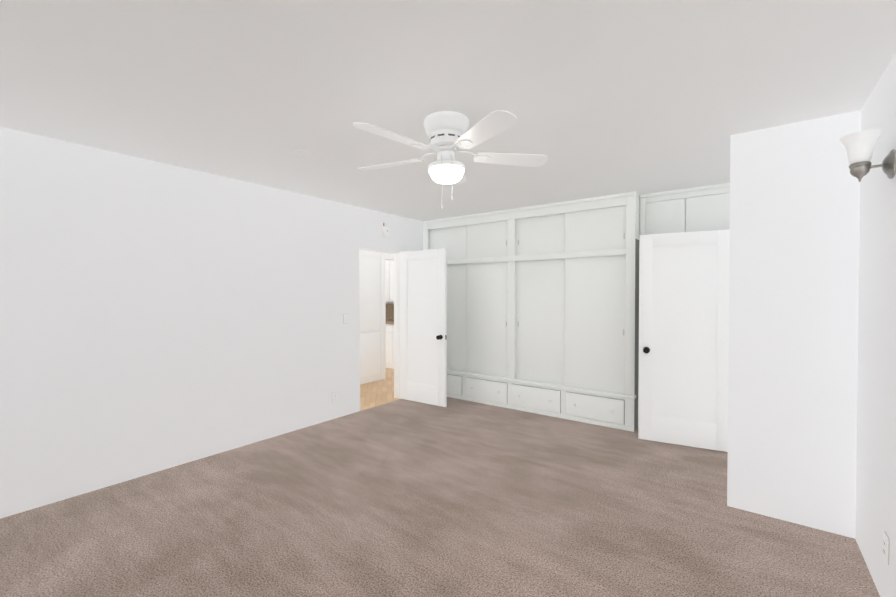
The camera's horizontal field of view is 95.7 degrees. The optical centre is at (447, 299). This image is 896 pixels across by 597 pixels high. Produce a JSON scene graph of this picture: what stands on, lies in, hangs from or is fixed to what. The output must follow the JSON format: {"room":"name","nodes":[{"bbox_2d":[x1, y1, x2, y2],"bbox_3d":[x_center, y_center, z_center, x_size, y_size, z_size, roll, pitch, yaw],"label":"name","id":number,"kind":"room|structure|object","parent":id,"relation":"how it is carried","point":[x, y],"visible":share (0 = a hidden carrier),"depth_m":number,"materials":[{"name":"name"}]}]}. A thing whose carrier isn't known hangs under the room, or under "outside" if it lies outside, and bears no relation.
{"room":"empty bedroom","nodes":[
{"label":"empty bedroom","id":0,"kind":"room"},
{"bbox_2d":[0,127,422,518],"bbox_3d":[-1.530,0.124,4.516,0.120,2.520,7.120,1,1,37],"label":"wall","id":1,"kind":"structure","parent":0,"point":[156,316],"depth_m":3.29,"materials":[{"name":"white paint"}]},
{"bbox_2d":[332,392,336,402],"bbox_3d":[-1.313,1.131,4.711,0.010,0.118,0.073,1,1,37],"label":"electrical outlet","id":2,"kind":"object","parent":1,"relation":"attached to","point":[334,396],"visible":1,"depth_m":4.70,"materials":[{"name":"white plastic"}]},
{"bbox_2d":[359,246,400,410],"bbox_3d":[-0.921,0.352,5.337,0.128,2.040,0.760,1,1,37],"label":"door frame","id":3,"kind":"structure","parent":1,"relation":"attached to","point":[397,324],"depth_m":5.61,"materials":[{"name":"white paint"}]},
{"bbox_2d":[382,223,389,235],"bbox_3d":[-0.808,-0.926,5.336,0.039,0.173,0.136,1,1,37],"label":"smoke detector","id":4,"kind":"object","parent":1,"relation":"attached to","point":[385,230],"visible":0.98,"depth_m":5.31,"materials":[{"name":"white plastic"}]},
{"bbox_2d":[400,248,446,406],"bbox_3d":[-0.335,0.350,5.380,0.767,2.020,0.181,1,1,37],"label":"door","id":5,"kind":"structure","parent":1,"relation":"in","point":[423,326],"depth_m":5.34,"materials":[{"name":"white paint"}]},
{"bbox_2d":[360,250,393,378],"bbox_3d":[-1.646,0.100,6.286,0.120,2.520,4.420,1,1,37],"label":"wall","id":6,"kind":"structure","parent":0,"point":[370,252],"depth_m":6.86,"materials":[{"name":"white paint"}]},
{"bbox_2d":[382,254,393,378],"bbox_3d":[-0.809,0.280,7.410,0.142,2.130,1.220,1,1,37],"label":"door frame","id":7,"kind":"structure","parent":6,"relation":"attached to","point":[387,257],"depth_m":6.91,"materials":[{"name":"white paint"}]},
{"bbox_2d":[360,368,398,410],"bbox_3d":[-1.742,1.400,6.450,2.750,0.076,4.300,1,1,37],"label":"floor","id":8,"kind":"structure","parent":0,"point":[377,393],"depth_m":5.99,"materials":[{"name":"brown wood"}]},
{"bbox_2d":[360,253,380,384],"bbox_3d":[-1.399,0.306,6.454,0.074,2.097,0.940,1,1,37],"label":"linen cabinet","id":9,"kind":"object","parent":8,"relation":"on","point":[370,317],"visible":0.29,"depth_m":6.62,"materials":[{"name":"white paint"}]},
{"bbox_2d":[385,260,393,368],"bbox_3d":[-1.164,0.256,8.288,1.457,2.147,0.630,1,1,37],"label":"cabinet","id":10,"kind":"object","parent":8,"relation":"on","point":[389,273],"depth_m":8.21,"materials":[{"name":"white paint"}]},
{"bbox_2d":[0,397,879,596],"bbox_3d":[-0.002,1.448,2.722,4.495,0.080,6.040,1,1,37],"label":"floor carpet","id":11,"kind":"object","parent":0,"point":[455,497],"visible":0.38,"depth_m":2.54,"materials":[{"name":"carpet"}]},
{"bbox_2d":[423,192,639,431],"bbox_3d":[0.967,0.113,5.335,2.901,2.515,0.654,1,1,37],"label":"built-in closet","id":12,"kind":"object","parent":11,"relation":"on","point":[543,309],"visible":0.88,"depth_m":4.84,"materials":[{"name":"white paint"}]},
{"bbox_2d":[0,0,895,220],"bbox_3d":[-0.794,-1.180,4.025,7.365,0.100,7.240,1,1,37],"label":"ceiling","id":13,"kind":"structure","parent":0,"point":[597,98],"depth_m":2.06,"materials":[{"name":"white paint"}]},
{"bbox_2d":[353,110,547,208],"bbox_3d":[-0.047,-0.823,2.496,1.253,0.569,1.242,1,1,37],"label":"ceiling fan","id":14,"kind":"object","parent":13,"relation":"hanging from","point":[449,134],"visible":1,"depth_m":2.41,"materials":[{"name":"white metal"}]},
{"bbox_2d":[727,110,860,538],"bbox_3d":[2.792,0.140,3.317,0.745,2.520,1.960,1,1,37],"label":"wall bump-out","id":15,"kind":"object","parent":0,"point":[793,303],"visible":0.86,"depth_m":2.55,"materials":[{"name":"white paint"}]},
{"bbox_2d":[638,229,729,451],"bbox_3d":[2.223,0.371,3.824,0.772,2.020,0.216,1,1,37],"label":"door","id":16,"kind":"structure","parent":15,"relation":"attached to","point":[683,329],"depth_m":3.84,"materials":[{"name":"white paint"}]},
{"bbox_2d":[855,53,895,596],"bbox_3d":[1.203,0.176,0.660,0.120,2.520,4.200,1,1,37],"label":"wall","id":17,"kind":"structure","parent":0,"point":[876,461],"depth_m":2.01,"materials":[{"name":"white paint"}]},
{"bbox_2d":[839,129,895,181],"bbox_3d":[1.925,-0.655,1.869,0.175,0.217,0.140,1,1,37],"label":"wall sconce","id":18,"kind":"object","parent":17,"relation":"attached to","point":[859,146],"visible":1,"depth_m":1.85,"materials":[{"name":"white glass"}]},
{"bbox_2d":[883,532,888,564],"bbox_3d":[1.998,1.130,1.851,0.010,0.118,0.073,1,1,37],"label":"electrical outlet","id":19,"kind":"object","parent":17,"relation":"attached to","point":[886,546],"visible":1,"depth_m":1.84,"materials":[{"name":"white plastic"}]},
{"bbox_3d":[0.711,0.094,6.687,6.620,2.520,1.200,1,1,37],"label":"wall","id":20,"kind":"structure","parent":0,"visible":0},
{"bbox_2d":[640,183,729,234],"bbox_3d":[2.530,-0.888,4.286,0.842,0.485,0.447,1,1,37],"label":"upper cabinet","id":21,"kind":"object","parent":20,"relation":"attached to","point":[701,208],"visible":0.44,"depth_m":4.11,"materials":[{"name":"white paint"}]}
]}

